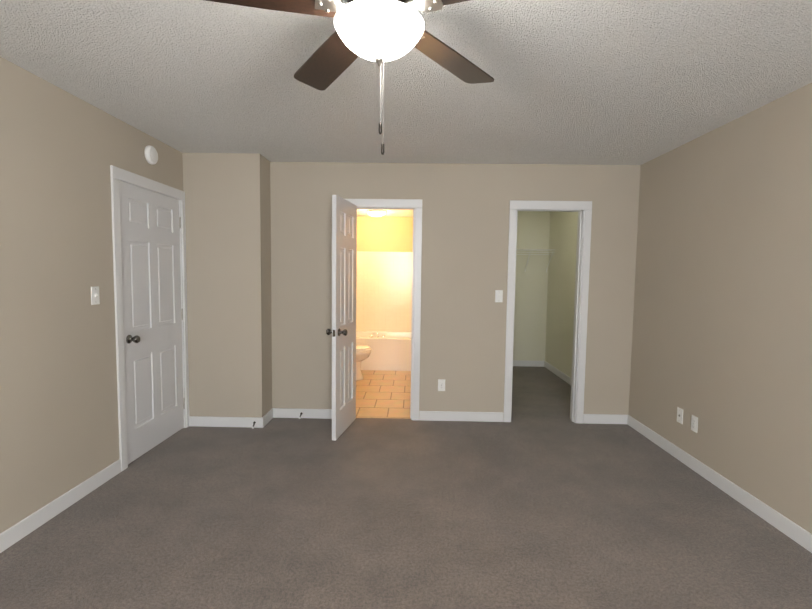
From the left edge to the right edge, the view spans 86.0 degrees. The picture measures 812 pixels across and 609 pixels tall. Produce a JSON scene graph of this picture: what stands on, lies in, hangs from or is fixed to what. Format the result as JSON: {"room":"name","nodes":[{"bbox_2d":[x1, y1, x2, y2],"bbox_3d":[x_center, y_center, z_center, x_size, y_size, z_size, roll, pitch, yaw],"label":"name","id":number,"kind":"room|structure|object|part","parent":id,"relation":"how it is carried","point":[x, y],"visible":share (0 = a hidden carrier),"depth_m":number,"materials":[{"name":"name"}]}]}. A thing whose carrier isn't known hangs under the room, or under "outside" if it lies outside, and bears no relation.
{"room":"empty bedroom","nodes":[
{"label":"empty bedroom","id":0,"kind":"room"},
{"bbox_2d":[0,57,182,533],"bbox_3d":[-2.079,0.074,1.173,0.120,2.440,6.247,1,4,1],"label":"wall","id":1,"kind":"structure","parent":0,"point":[59,431],"depth_m":2.48,"materials":[{"name":"beige paint"}]},
{"bbox_2d":[0,459,120,552],"bbox_3d":[-2.038,1.287,0.648,0.013,0.092,4.795,1,4,1],"label":"baseboard","id":2,"kind":"structure","parent":1,"relation":"attached to","point":[18,531],"depth_m":2.48,"materials":[{"name":"white wood"}]},
{"bbox_2d":[91,286,99,304],"bbox_3d":[-1.980,-0.057,2.783,0.021,0.115,0.070,1,4,1],"label":"light switch","id":3,"kind":"object","parent":1,"relation":"attached to","point":[95,299],"visible":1,"depth_m":2.78,"materials":[{"name":"white plastic"}]},
{"bbox_2d":[110,165,189,471],"bbox_3d":[-2.034,0.088,3.439,0.136,2.105,0.926,1,4,1],"label":"door frame","id":4,"kind":"structure","parent":1,"relation":"attached to","point":[117,174],"depth_m":3.05,"materials":[{"name":"white wood"}]},
{"bbox_2d":[144,145,157,164],"bbox_3d":[-1.947,-1.146,3.340,0.037,0.140,0.140,1,4,1],"label":"smoke detector","id":5,"kind":"object","parent":1,"relation":"attached to","point":[151,154],"visible":1,"depth_m":3.31,"materials":[{"name":"white plastic"}]},
{"bbox_2d":[119,180,184,463],"bbox_3d":[-2.000,0.117,3.455,0.047,2.030,0.797,1,4,1],"label":"door","id":6,"kind":"structure","parent":1,"relation":"in","point":[150,254],"depth_m":3.40,"materials":[{"name":"white wood"}]},
{"bbox_2d":[126,335,139,343],"bbox_3d":[-2.013,0.251,3.115,0.179,0.066,0.104,1,4,1],"label":"door knob","id":7,"kind":"object","parent":6,"relation":"attached to","point":[130,339],"depth_m":3.12,"materials":[{"name":"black metal"}]},
{"bbox_3d":[-1.984,0.086,3.844,0.030,1.698,0.016,1,4,1],"label":"left door hinge","id":8,"kind":"part","parent":6,"relation":"part of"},
{"bbox_2d":[182,153,271,417],"bbox_3d":[-1.629,-0.114,4.023,0.680,2.440,0.280,1,4,1],"label":"wall","id":9,"kind":"structure","parent":0,"point":[228,226],"depth_m":3.89,"materials":[{"name":"beige paint"}]},
{"bbox_2d":[189,416,263,427],"bbox_3d":[-1.641,1.067,3.957,0.693,0.092,0.013,1,4,1],"label":"baseboard","id":10,"kind":"structure","parent":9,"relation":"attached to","point":[203,421],"depth_m":3.95,"materials":[{"name":"white wood"}]},
{"bbox_2d":[262,408,272,425],"bbox_3d":[-1.298,1.062,4.097,0.013,0.092,0.280,1,4,1],"label":"baseboard","id":11,"kind":"structure","parent":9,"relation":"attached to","point":[268,417],"depth_m":4.09,"materials":[{"name":"white wood"}]},
{"bbox_2d":[356,370,410,418],"bbox_3d":[-0.577,1.049,5.844,1.600,0.100,3.155,1,4,1],"label":"floor","id":12,"kind":"structure","parent":0,"point":[382,394],"depth_m":5.09,"materials":[{"name":"beige tile"}]},
{"bbox_2d":[356,345,371,380],"bbox_3d":[-0.849,0.610,5.806,0.781,0.775,0.460,1,4,1],"label":"toilet","id":13,"kind":"object","parent":12,"relation":"on","point":[363,352],"visible":0.17,"depth_m":5.73,"materials":[{"name":"white ceramic"}]},
{"bbox_2d":[356,331,410,370],"bbox_3d":[-0.511,0.654,6.744,1.422,0.568,0.775,1,4,1],"label":"bathtub","id":14,"kind":"object","parent":12,"relation":"on","point":[390,351],"visible":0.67,"depth_m":6.36,"materials":[{"name":"white ceramic"}]},
{"bbox_2d":[357,216,412,251],"bbox_3d":[-0.491,-0.311,7.141,1.690,2.440,0.120,1,4,1],"label":"wall","id":15,"kind":"structure","parent":0,"point":[384,234],"depth_m":7.02,"materials":[{"name":"beige paint"}]},
{"bbox_2d":[356,251,412,331],"bbox_3d":[-0.493,-0.202,7.082,1.448,1.310,0.011,1,4,1],"label":"wall","id":16,"kind":"structure","parent":15,"relation":"attached to","point":[384,292],"depth_m":7.07,"materials":[{"name":"tile"}]},
{"bbox_2d":[357,209,412,216],"bbox_3d":[-0.501,-1.374,5.599,1.450,0.110,2.813,1,4,1],"label":"ceiling","id":17,"kind":"structure","parent":0,"point":[392,213],"depth_m":6.63,"materials":[{"name":"white paint"}]},
{"bbox_2d":[367,210,385,215],"bbox_3d":[-0.433,-1.335,6.409,0.290,0.075,0.290,1,4,1],"label":"bathroom ceiling light","id":18,"kind":"object","parent":17,"relation":"attached to","point":[376,212],"visible":1,"depth_m":6.32,"materials":[{"name":"white glass"}]},
{"bbox_2d":[0,418,811,608],"bbox_3d":[0.022,1.374,1.184,4.357,0.100,6.165,1,4,1],"label":"floor carpet","id":19,"kind":"object","parent":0,"point":[358,513],"visible":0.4,"depth_m":2.40,"materials":[{"name":"grey carpet"}]},
{"bbox_2d":[0,0,811,164],"bbox_3d":[0.083,-1.276,2.584,4.357,0.120,9.320,1,4,1],"label":"ceiling","id":20,"kind":"structure","parent":0,"point":[608,82],"depth_m":2.28,"materials":[{"name":"white paint"}]},
{"bbox_2d":[206,0,493,154],"bbox_3d":[-0.094,-0.826,1.378,1.294,0.620,1.249,1,4,1],"label":"ceiling fan","id":21,"kind":"object","parent":20,"relation":"hanging from","point":[379,32],"visible":1,"depth_m":1.39,"materials":[{"name":"brown wood"}]},
{"bbox_3d":[-0.087,-0.857,1.418,0.294,0.096,0.294,1,4,1],"label":"lamp shade","id":22,"kind":"part","parent":21,"relation":"part of","materials":[{"name":"white glass"}]},
{"bbox_2d":[270,162,640,417],"bbox_3d":[0.033,-0.104,4.196,4.237,2.440,0.120,1,4,1],"label":"wall","id":23,"kind":"structure","parent":0,"point":[465,237],"depth_m":4.11,"materials":[{"name":"beige paint"}]},
{"bbox_2d":[273,408,331,418],"bbox_3d":[-0.952,1.058,4.225,0.701,0.092,0.013,1,4,1],"label":"baseboard","id":24,"kind":"structure","parent":23,"relation":"attached to","point":[295,413],"depth_m":4.22,"materials":[{"name":"white wood"}]},
{"bbox_2d":[326,195,356,440],"bbox_3d":[-0.540,0.109,3.865,0.179,2.030,0.578,1,4,10],"label":"bathroom door","id":25,"kind":"structure","parent":23,"relation":"in","point":[344,248],"depth_m":3.78,"materials":[{"name":"white wood"}]},
{"bbox_3d":[-0.585,0.234,3.640,0.179,0.066,0.104,1,4,10],"label":"knob","id":26,"kind":"part","parent":25,"relation":"part of","materials":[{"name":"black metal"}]},
{"bbox_2d":[345,199,421,419],"bbox_3d":[-0.222,0.060,4.209,0.725,2.105,0.148,1,4,1],"label":"door frame","id":27,"kind":"structure","parent":23,"relation":"attached to","point":[415,205],"depth_m":4.12,"materials":[{"name":"white wood"}]},
{"bbox_2d":[438,379,444,390],"bbox_3d":[0.342,0.776,4.186,0.070,0.115,0.009,1,4,1],"label":"outlet","id":28,"kind":"object","parent":23,"relation":"attached to","point":[441,384],"visible":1,"depth_m":4.18,"materials":[{"name":"white plastic"}]},
{"bbox_2d":[419,411,502,421],"bbox_3d":[0.533,1.080,4.201,0.808,0.092,0.013,1,4,1],"label":"baseboard","id":29,"kind":"structure","parent":23,"relation":"attached to","point":[460,416],"depth_m":4.19,"materials":[{"name":"white wood"}]},
{"bbox_2d":[495,290,502,301],"bbox_3d":[0.880,-0.078,4.112,0.070,0.115,0.021,1,4,1],"label":"light switch","id":30,"kind":"object","parent":23,"relation":"attached to","point":[498,295],"visible":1,"depth_m":4.12,"materials":[{"name":"white plastic"}]},
{"bbox_2d":[503,200,591,423],"bbox_3d":[1.335,0.083,4.184,0.760,2.105,0.148,1,4,1],"label":"door frame","id":31,"kind":"structure","parent":23,"relation":"attached to","point":[583,209],"depth_m":4.11,"materials":[{"name":"white wood"}]},
{"bbox_2d":[583,414,627,423],"bbox_3d":[1.919,1.099,4.178,0.431,0.092,0.013,1,4,1],"label":"baseboard","id":32,"kind":"structure","parent":23,"relation":"attached to","point":[604,419],"depth_m":4.17,"materials":[{"name":"white wood"}]},
{"bbox_2d":[513,211,549,360],"bbox_3d":[1.272,-0.264,6.793,1.848,2.440,0.120,1,4,1],"label":"wall","id":33,"kind":"structure","parent":0,"point":[531,282],"depth_m":6.72,"materials":[{"name":"paint"}]},
{"bbox_2d":[513,360,543,366],"bbox_3d":[1.251,0.912,6.806,1.838,0.092,0.013,1,4,1],"label":"baseboard","id":34,"kind":"structure","parent":33,"relation":"attached to","point":[528,363],"depth_m":6.79,"materials":[{"name":"white wood"}]},
{"bbox_2d":[516,249,554,271],"bbox_3d":[1.269,-0.665,6.547,1.832,0.334,0.312,1,4,1],"label":"wire closet shelf","id":35,"kind":"object","parent":33,"relation":"attached to","point":[530,250],"visible":0.35,"depth_m":6.41,"materials":[{"name":"white metal"}]},
{"bbox_2d":[511,366,571,421],"bbox_3d":[1.249,1.089,5.614,2.058,0.100,2.755,1,4,1],"label":"floor","id":36,"kind":"structure","parent":0,"point":[541,393],"depth_m":5.13,"materials":[{"name":"grey carpet"}]},
{"bbox_2d":[545,83,811,533],"bbox_3d":[2.176,0.045,2.437,0.130,2.440,8.920,1,4,1],"label":"wall","id":37,"kind":"structure","parent":0,"point":[722,335],"depth_m":2.86,"materials":[{"name":"beige paint"}]},
{"bbox_2d":[544,361,570,384],"bbox_3d":[2.141,1.009,5.554,0.013,0.092,2.493,1,4,1],"label":"baseboard","id":38,"kind":"structure","parent":37,"relation":"attached to","point":[558,373],"depth_m":6.16,"materials":[{"name":"white wood"}]},
{"bbox_2d":[677,407,682,423],"bbox_3d":[2.120,0.860,3.371,0.009,0.115,0.070,1,4,1],"label":"outlet","id":39,"kind":"object","parent":37,"relation":"attached to","point":[679,415],"visible":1,"depth_m":3.36,"materials":[{"name":"white plastic"}]},
{"bbox_2d":[691,415,697,432],"bbox_3d":[2.117,0.876,3.196,0.009,0.115,0.070,1,4,1],"label":"outlet","id":40,"kind":"object","parent":37,"relation":"attached to","point":[694,423],"visible":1,"depth_m":3.19,"materials":[{"name":"white plastic"}]},
{"bbox_2d":[627,415,811,552],"bbox_3d":[2.075,1.305,1.185,0.013,0.092,6.007,1,4,1],"label":"baseboard","id":41,"kind":"structure","parent":37,"relation":"attached to","point":[798,534],"depth_m":2.79,"materials":[{"name":"white wood"}]}
]}

